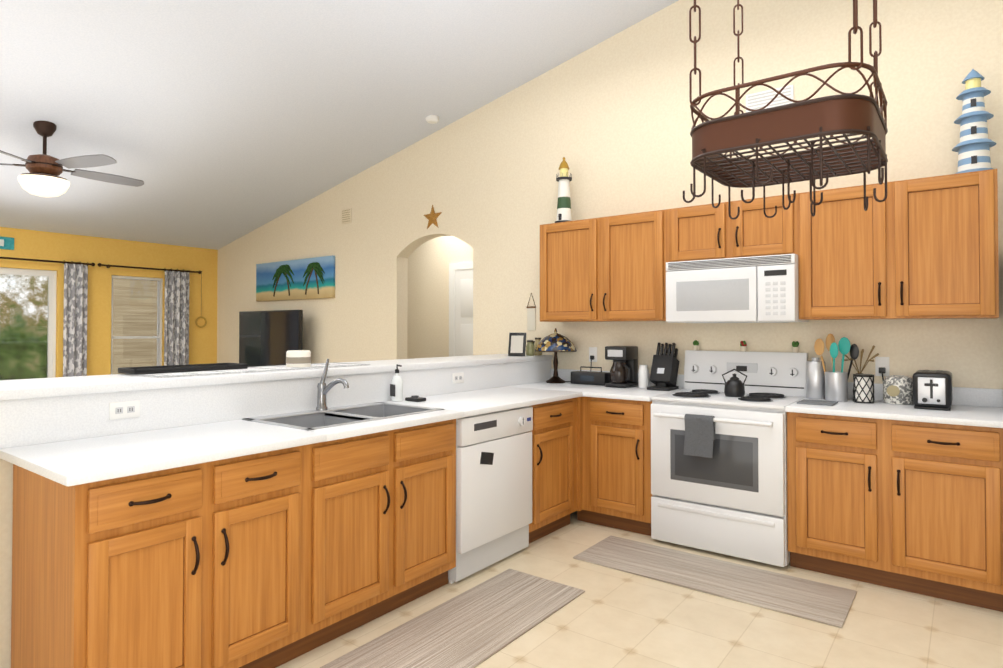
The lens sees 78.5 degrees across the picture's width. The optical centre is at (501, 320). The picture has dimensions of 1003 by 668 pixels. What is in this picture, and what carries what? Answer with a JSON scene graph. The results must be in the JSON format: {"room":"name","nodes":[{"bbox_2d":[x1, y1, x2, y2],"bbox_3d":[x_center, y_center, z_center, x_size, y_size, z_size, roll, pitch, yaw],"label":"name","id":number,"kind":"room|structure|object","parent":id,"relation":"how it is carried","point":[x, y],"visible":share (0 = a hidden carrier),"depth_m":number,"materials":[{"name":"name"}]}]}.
{"room":"kitchen","nodes":[
{"label":"kitchen","id":0,"kind":"room"},
{"bbox_2d":[0,227,217,376],"bbox_3d":[-6.303,-0.957,5.316,0.150,4.750,8.130,-1,-1,37],"label":"wall","id":1,"kind":"structure","parent":0,"point":[35,244],"depth_m":7.30,"materials":[{"name":"yellow paint"}]},
{"bbox_2d":[0,237,13,249],"bbox_3d":[-5.417,-0.822,6.337,0.022,0.130,0.630,-1,-1,37],"label":"sign","id":2,"kind":"object","parent":1,"relation":"attached to","point":[7,243],"visible":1,"depth_m":6.54,"materials":[{"name":"teal"}]},
{"bbox_2d":[0,267,56,379],"bbox_3d":[-5.682,0.431,6.114,0.080,1.999,2.082,-1,-1,37],"label":"window","id":3,"kind":"structure","parent":1,"relation":"in","point":[27,323],"depth_m":6.73,"materials":[{"name":"white"}]},
{"bbox_2d":[0,257,94,265],"bbox_3d":[-5.527,-0.660,6.116,0.111,0.044,2.594,-1,-1,37],"label":"curtain rod","id":4,"kind":"object","parent":1,"relation":"attached to","point":[91,264],"visible":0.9,"depth_m":6.74,"materials":[{"name":"brown metal"}]},
{"bbox_2d":[63,260,87,376],"bbox_3d":[-4.834,0.376,6.963,0.065,2.093,0.237,-1,-1,37],"label":"curtain","id":5,"kind":"object","parent":4,"relation":"hanging from","point":[75,321],"visible":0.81,"depth_m":6.96,"materials":[{"name":"grey fabric"}]},
{"bbox_2d":[111,275,162,373],"bbox_3d":[-4.511,0.222,7.598,0.155,1.519,0.640,-1,-1,37],"label":"living room window","id":6,"kind":"structure","parent":1,"relation":"in","point":[136,321],"depth_m":7.62,"materials":[{"name":"white"}]},
{"bbox_2d":[98,263,201,273],"bbox_3d":[-4.359,-0.638,7.655,0.111,0.044,1.219,-1,-1,37],"label":"curtain rod","id":7,"kind":"object","parent":1,"relation":"attached to","point":[109,266],"visible":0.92,"depth_m":7.55,"materials":[{"name":"brown metal"}]},
{"bbox_2d":[164,268,188,365],"bbox_3d":[-4.156,0.389,7.857,0.065,2.093,0.312,-1,-1,37],"label":"curtain","id":8,"kind":"object","parent":7,"relation":"hanging from","point":[176,334],"visible":0.65,"depth_m":7.86,"materials":[{"name":"grey fabric"}]},
{"bbox_2d":[195,271,206,327],"bbox_3d":[-4.002,-0.277,8.186,0.031,0.758,0.154,-1,-1,37],"label":"wall ornament","id":9,"kind":"object","parent":1,"relation":"attached to","point":[204,325],"visible":0.85,"depth_m":8.19,"materials":[{"name":"brown metal"}]},
{"bbox_2d":[0,0,677,249],"bbox_3d":[-1.805,-2.169,2.592,10.930,2.368,9.500,-1,-1,37],"label":"ceiling","id":10,"kind":"structure","parent":0,"point":[215,124],"depth_m":4.79,"materials":[{"name":"white paint"}]},
{"bbox_2d":[0,120,143,196],"bbox_3d":[-3.505,-1.247,4.813,1.373,0.582,1.315,-1,-1,37],"label":"ceiling fan","id":11,"kind":"object","parent":10,"relation":"hanging from","point":[42,178],"visible":1,"depth_m":4.69,"materials":[{"name":"brown metal"}]},
{"bbox_2d":[426,115,438,123],"bbox_3d":[-0.638,-1.847,5.656,0.124,0.047,0.124,-1,-1,37],"label":"smoke detector","id":12,"kind":"object","parent":10,"relation":"attached to","point":[432,119],"visible":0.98,"depth_m":5.61,"materials":[{"name":"white plastic"}]},
{"bbox_2d":[683,0,887,219],"bbox_3d":[0.884,-1.520,1.937,0.545,2.333,0.528,-1,-1,37],"label":"pot rack","id":13,"kind":"object","parent":10,"relation":"hanging from","point":[846,115],"visible":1,"depth_m":1.78,"materials":[{"name":"brown metal"}]},
{"bbox_2d":[407,236,472,358],"bbox_3d":[-0.715,-0.009,6.868,3.700,2.900,1.120,-1,-1,37],"label":"wall","id":14,"kind":"structure","parent":0,"point":[430,261],"depth_m":7.49,"materials":[{"name":"beige paint"}]},
{"bbox_2d":[449,262,472,356],"bbox_3d":[-0.237,0.383,6.963,1.000,2.120,0.078,-1,-1,37],"label":"hall door","id":15,"kind":"structure","parent":14,"relation":"in","point":[461,309],"depth_m":7.18,"materials":[{"name":"white wood"}]},
{"bbox_2d":[217,0,1002,388],"bbox_3d":[0.283,-0.956,5.327,10.630,4.750,0.150,-1,-1,37],"label":"wall","id":16,"kind":"structure","parent":0,"point":[609,120],"depth_m":4.72,"materials":[{"name":"beige paint"}]},
{"bbox_2d":[256,255,334,301],"bbox_3d":[-2.480,-0.478,7.286,1.530,0.470,0.057,-1,-1,37],"label":"painting","id":17,"kind":"object","parent":16,"relation":"attached to","point":[307,278],"visible":1,"depth_m":7.22,"materials":[{"name":"blue"}]},
{"bbox_2d":[342,208,351,223],"bbox_3d":[-1.698,-1.141,6.729,0.160,0.160,0.014,-1,-1,37],"label":"air vent","id":18,"kind":"object","parent":16,"relation":"in","point":[346,215],"visible":1,"depth_m":6.72,"materials":[{"name":"beige metal"}]},
{"bbox_2d":[424,204,441,228],"bbox_3d":[-0.673,-1.005,5.944,0.247,0.235,0.022,-1,-1,37],"label":"starfish","id":19,"kind":"object","parent":16,"relation":"attached to","point":[432,217],"visible":1,"depth_m":5.94,"materials":[{"name":"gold metal"}]},
{"bbox_2d":[526,293,535,329],"bbox_3d":[0.254,-0.074,5.233,0.090,0.323,0.013,-1,-1,37],"label":"wall plaque","id":20,"kind":"object","parent":16,"relation":"attached to","point":[530,317],"visible":1,"depth_m":5.23,"materials":[{"name":"beige wood"}]},
{"bbox_2d":[589,347,596,361],"bbox_3d":[0.719,0.272,4.866,0.072,0.116,0.028,-1,-1,37],"label":"outlet","id":21,"kind":"object","parent":16,"relation":"attached to","point":[593,354],"visible":1,"depth_m":4.86,"materials":[{"name":"white plastic"}]},
{"bbox_2d":[540,209,667,321],"bbox_3d":[0.801,-0.372,4.620,1.042,0.760,0.325,-1,-1,37],"label":"upper cabinet","id":22,"kind":"object","parent":16,"relation":"attached to","point":[610,268],"depth_m":4.45,"materials":[{"name":"brown wood"}]},
{"bbox_2d":[555,157,571,222],"bbox_3d":[0.496,-1.024,4.871,0.150,0.550,0.150,-1,-1,37],"label":"lighthouse","id":23,"kind":"object","parent":22,"relation":"on","point":[564,205],"visible":0.88,"depth_m":4.83,"materials":[{"name":"white"}]},
{"bbox_2d":[668,201,731,261],"bbox_3d":[1.383,-0.573,4.181,0.419,0.370,0.325,-1,-1,37],"label":"upper cabinet","id":24,"kind":"object","parent":16,"relation":"attached to","point":[700,232],"depth_m":4.05,"materials":[{"name":"brown wood"}]},
{"bbox_2d":[732,193,799,257],"bbox_3d":[1.710,-0.577,3.933,0.403,0.370,0.325,-1,-1,37],"label":"upper cabinet","id":25,"kind":"object","parent":16,"relation":"attached to","point":[753,233],"depth_m":3.80,"materials":[{"name":"brown wood"}]},
{"bbox_2d":[666,254,808,322],"bbox_3d":[1.532,-0.185,4.020,0.797,0.406,0.400,-1,-1,37],"label":"over-the-range microwave","id":26,"kind":"object","parent":25,"relation":"attached to","point":[758,289],"visible":1,"depth_m":3.83,"materials":[{"name":"white"}]},
{"bbox_2d":[746,85,793,112],"bbox_3d":[1.783,-1.459,4.092,0.300,0.150,0.014,-1,-1,37],"label":"air vent","id":27,"kind":"object","parent":16,"relation":"in","point":[757,100],"visible":0.62,"depth_m":4.09,"materials":[{"name":"white metal"}]},
{"bbox_2d":[875,357,889,379],"bbox_3d":[2.279,0.287,3.672,0.071,0.132,0.043,-1,-1,37],"label":"outlet","id":28,"kind":"object","parent":16,"relation":"attached to","point":[882,366],"visible":0.81,"depth_m":3.65,"materials":[{"name":"white plastic"}]},
{"bbox_2d":[798,169,998,319],"bbox_3d":[2.243,-0.387,3.526,0.936,0.760,0.325,-1,-1,37],"label":"upper cabinet","id":29,"kind":"object","parent":16,"relation":"attached to","point":[923,248],"depth_m":3.36,"materials":[{"name":"brown wood"}]},
{"bbox_2d":[952,69,996,173],"bbox_3d":[2.541,-1.064,3.307,0.192,0.585,0.192,-1,-1,37],"label":"lighthouse","id":30,"kind":"object","parent":29,"relation":"on","point":[973,146],"visible":1,"depth_m":3.27,"materials":[{"name":"blue"}]},
{"bbox_2d":[276,511,1002,667],"bbox_3d":[-1.805,1.438,2.539,10.930,0.120,9.500,-1,-1,37],"label":"floor","id":31,"kind":"structure","parent":0,"point":[611,618],"depth_m":2.76,"materials":[{"name":"tile"}]},
{"bbox_2d":[11,461,214,667],"bbox_3d":[-1.386,0.932,2.170,0.612,0.880,0.398,-1,-1,37],"label":"base cabinet","id":32,"kind":"object","parent":31,"relation":"on","point":[117,572],"depth_m":2.00,"materials":[{"name":"brown wood"}]},
{"bbox_2d":[0,359,599,486],"bbox_3d":[-0.415,0.439,3.440,0.690,0.465,3.663,-1,-1,37],"label":"countertop","id":33,"kind":"structure","parent":32,"relation":"on","point":[80,461],"depth_m":2.52,"materials":[{"name":"laminate"}]},
{"bbox_2d":[390,364,402,400],"bbox_3d":[-0.621,0.371,3.651,0.070,0.217,0.069,-1,-1,37],"label":"soap dispenser","id":34,"kind":"object","parent":33,"relation":"on","point":[396,389],"visible":0.98,"depth_m":3.63,"materials":[{"name":"white plastic"}]},
{"bbox_2d":[405,395,425,401],"bbox_3d":[-0.510,0.464,3.648,0.110,0.030,0.070,-1,-1,37],"label":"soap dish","id":35,"kind":"object","parent":33,"relation":"on","point":[415,398],"visible":0.98,"depth_m":3.63,"materials":[{"name":"black plastic"}]},
{"bbox_2d":[535,328,591,382],"bbox_3d":[0.467,0.280,4.875,0.420,0.435,0.334,-1,-1,37],"label":"lamp","id":36,"kind":"object","parent":33,"relation":"on","point":[555,342],"visible":0.98,"depth_m":4.82,"materials":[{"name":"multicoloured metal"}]},
{"bbox_2d":[571,366,610,385],"bbox_3d":[0.693,0.428,4.762,0.300,0.134,0.123,-1,-1,37],"label":"radio","id":37,"kind":"object","parent":33,"relation":"on","point":[590,377],"visible":0.83,"depth_m":4.71,"materials":[{"name":"black plastic"}]},
{"bbox_2d":[215,443,318,667],"bbox_3d":[-1.137,0.937,2.498,0.612,0.880,0.426,-1,-1,37],"label":"base cabinet","id":38,"kind":"object","parent":31,"relation":"on","point":[273,559],"depth_m":2.34,"materials":[{"name":"brown wood"}]},
{"bbox_2d":[0,354,551,667],"bbox_3d":[-1.016,0.832,3.624,0.517,1.125,4.088,-1,-1,37],"label":"wall","id":39,"kind":"structure","parent":31,"relation":"on","point":[35,411],"depth_m":2.73,"materials":[{"name":"paint"}]},
{"bbox_2d":[127,362,369,377],"bbox_3d":[-1.281,0.260,3.288,0.340,0.006,1.200,-1,-1,37],"label":"countertop","id":40,"kind":"structure","parent":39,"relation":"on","point":[252,369],"depth_m":3.14,"materials":[{"name":"white"}]},
{"bbox_2d":[118,363,247,374],"bbox_3d":[-1.600,0.243,3.116,0.190,0.026,0.560,-1,-1,37],"label":"tray","id":41,"kind":"object","parent":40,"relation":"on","point":[173,368],"visible":1,"depth_m":3.05,"materials":[{"name":"black"}]},
{"bbox_2d":[286,350,310,366],"bbox_3d":[-1.138,0.218,3.444,0.135,0.095,0.134,-1,-1,37],"label":"candle jar","id":42,"kind":"object","parent":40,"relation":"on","point":[298,358],"visible":0.96,"depth_m":3.39,"materials":[{"name":"white glass"}]},
{"bbox_2d":[508,333,525,355],"bbox_3d":[0.134,0.204,4.932,0.140,0.208,0.106,0,-1,17],"label":"picture frame","id":43,"kind":"object","parent":39,"relation":"on","point":[517,344],"visible":0.92,"depth_m":4.90,"materials":[{"name":"black plastic"}]},
{"bbox_2d":[526,340,533,355],"bbox_3d":[0.233,0.225,5.003,0.066,0.125,0.066,-1,-1,37],"label":"jar","id":44,"kind":"object","parent":39,"relation":"on","point":[529,348],"visible":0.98,"depth_m":4.98,"materials":[{"name":"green glass"}]},
{"bbox_2d":[534,338,541,354],"bbox_3d":[0.300,0.216,5.059,0.066,0.145,0.066,-1,-1,37],"label":"jar","id":45,"kind":"object","parent":39,"relation":"on","point":[537,340],"visible":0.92,"depth_m":5.03,"materials":[{"name":"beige glass"}]},
{"bbox_2d":[320,569,584,667],"bbox_3d":[-0.255,1.375,2.631,0.480,0.010,1.620,-1,-1,37],"label":"area rug","id":46,"kind":"object","parent":31,"relation":"on","point":[475,626],"visible":0.98,"depth_m":2.74,"materials":[{"name":"beige fabric"}]},
{"bbox_2d":[455,398,576,543],"bbox_3d":[0.117,0.961,4.151,0.612,0.880,0.576,-1,-1,37],"label":"base cabinet","id":47,"kind":"object","parent":31,"relation":"on","point":[554,432],"depth_m":3.96,"materials":[{"name":"brown wood"}]},
{"bbox_2d":[448,406,532,583],"bbox_3d":[-0.246,0.954,3.641,0.632,0.879,0.665,-1,-1,37],"label":"dishwasher","id":48,"kind":"object","parent":47,"relation":"in","point":[493,485],"visible":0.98,"depth_m":3.41,"materials":[{"name":"white metal"}]},
{"bbox_2d":[573,536,856,627],"bbox_3d":[1.114,1.385,3.360,1.390,0.010,0.475,-1,-1,37],"label":"area rug","id":49,"kind":"object","parent":31,"relation":"on","point":[827,604],"visible":0.98,"depth_m":3.27,"materials":[{"name":"beige fabric"}]},
{"bbox_2d":[650,350,807,566],"bbox_3d":[1.427,0.803,3.872,0.793,1.190,0.738,-1,-1,37],"label":"range","id":50,"kind":"object","parent":31,"relation":"on","point":[718,471],"visible":1,"depth_m":3.65,"materials":[{"name":"white metal"}]},
{"bbox_2d":[693,340,698,349],"bbox_3d":[1.379,0.177,4.354,0.044,0.073,0.043,-1,-1,37],"label":"potted plant","id":51,"kind":"object","parent":50,"relation":"on","point":[695,344],"visible":1,"depth_m":4.34,"materials":[{"name":"beige"}]},
{"bbox_2d":[722,369,746,396],"bbox_3d":[1.476,0.394,3.893,0.159,0.175,0.124,-1,-1,37],"label":"kettle","id":52,"kind":"object","parent":50,"relation":"on","point":[734,386],"visible":1,"depth_m":3.85,"materials":[{"name":"black metal"}]},
{"bbox_2d":[740,341,746,350],"bbox_3d":[1.637,0.174,4.157,0.044,0.073,0.043,-1,-1,37],"label":"potted plant","id":53,"kind":"object","parent":50,"relation":"on","point":[743,345],"visible":0.96,"depth_m":4.14,"materials":[{"name":"beige"}]},
{"bbox_2d":[792,341,798,352],"bbox_3d":[1.895,0.172,3.961,0.044,0.073,0.043,-1,-1,37],"label":"potted plant","id":54,"kind":"object","parent":50,"relation":"on","point":[795,348],"visible":0.98,"depth_m":3.95,"materials":[{"name":"beige"}]},
{"bbox_2d":[577,397,1002,611],"bbox_3d":[1.586,0.956,3.784,2.327,0.881,0.648,-1,-1,37],"label":"base cabinet","id":55,"kind":"object","parent":31,"relation":"on","point":[913,507],"depth_m":3.18,"materials":[{"name":"brown wood"}]},
{"bbox_2d":[588,371,683,401],"bbox_3d":[0.950,0.456,4.287,0.459,0.132,0.663,-1,-1,37],"label":"countertop","id":56,"kind":"structure","parent":55,"relation":"on","point":[635,393],"depth_m":4.16,"materials":[{"name":"laminate"}]},
{"bbox_2d":[605,346,637,387],"bbox_3d":[0.899,0.342,4.556,0.195,0.300,0.213,-1,-1,37],"label":"coffee maker","id":57,"kind":"object","parent":56,"relation":"on","point":[624,371],"visible":1,"depth_m":4.49,"materials":[{"name":"black plastic"}]},
{"bbox_2d":[638,365,648,387],"bbox_3d":[1.036,0.408,4.479,0.074,0.167,0.073,-1,-1,37],"label":"canister","id":58,"kind":"object","parent":56,"relation":"on","point":[643,376],"visible":0.96,"depth_m":4.45,"materials":[{"name":"white ceramic"}]},
{"bbox_2d":[647,343,678,390],"bbox_3d":[1.151,0.325,4.359,0.160,0.330,0.227,-1,-1,37],"label":"knife block","id":59,"kind":"object","parent":56,"relation":"on","point":[664,370],"visible":0.98,"depth_m":4.33,"materials":[{"name":"black"}]},
{"bbox_2d":[785,382,1002,427],"bbox_3d":[2.153,0.443,3.378,0.961,0.132,0.656,-1,-1,37],"label":"countertop","id":60,"kind":"structure","parent":55,"relation":"on","point":[981,407],"depth_m":3.29,"materials":[{"name":"laminate"}]},
{"bbox_2d":[797,399,837,405],"bbox_3d":[1.819,0.474,3.538,0.185,0.008,0.190,-1,-1,37],"label":"trivet","id":61,"kind":"object","parent":60,"relation":"on","point":[818,402],"visible":1,"depth_m":3.50,"materials":[{"name":"grey metal"}]},
{"bbox_2d":[806,357,825,398],"bbox_3d":[1.940,0.355,3.793,0.110,0.252,0.110,-1,-1,37],"label":"steel canister","id":62,"kind":"object","parent":61,"relation":"on","point":[815,381],"visible":0.96,"depth_m":3.75,"materials":[{"name":"silver metal"}]},
{"bbox_2d":[814,333,858,400],"bbox_3d":[2.003,0.279,3.682,0.236,0.401,0.122,-1,-1,37],"label":"utensil crock","id":63,"kind":"object","parent":60,"relation":"on","point":[836,385],"visible":1,"depth_m":3.65,"materials":[{"name":"silver metal"}]},
{"bbox_2d":[844,345,878,395],"bbox_3d":[2.153,0.314,3.690,0.202,0.332,0.092,-1,-1,37],"label":"flower vase","id":64,"kind":"object","parent":60,"relation":"on","point":[872,349],"visible":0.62,"depth_m":3.68,"materials":[{"name":"brown"}]},
{"bbox_2d":[853,374,873,402],"bbox_3d":[2.109,0.397,3.576,0.108,0.162,0.108,-1,-1,37],"label":"lantern","id":65,"kind":"object","parent":60,"relation":"on","point":[863,388],"visible":1,"depth_m":3.54,"materials":[{"name":"black metal"}]},
{"bbox_2d":[883,375,912,404],"bbox_3d":[2.288,0.397,3.540,0.156,0.162,0.158,-1,-1,37],"label":"patterned canister","id":66,"kind":"object","parent":60,"relation":"on","point":[897,389],"visible":0.92,"depth_m":3.48,"materials":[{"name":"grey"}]},
{"bbox_2d":[912,370,952,410],"bbox_3d":[2.353,0.376,3.353,0.170,0.197,0.300,-1,-1,37],"label":"toaster","id":67,"kind":"object","parent":60,"relation":"on","point":[932,389],"visible":1,"depth_m":3.25,"materials":[{"name":"black plastic"}]},
{"bbox_3d":[-2.736,1.146,7.165,1.700,0.600,0.462,-1,-1,37],"label":"media console","id":68,"kind":"object","parent":31,"relation":"on","visible":0},
{"bbox_2d":[239,310,302,366],"bbox_3d":[-2.727,0.367,7.221,1.240,0.957,0.260,-1,-1,37],"label":"tv","id":69,"kind":"object","parent":68,"relation":"on","point":[269,338],"visible":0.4,"depth_m":7.18,"materials":[{"name":"black plastic"}]}
]}

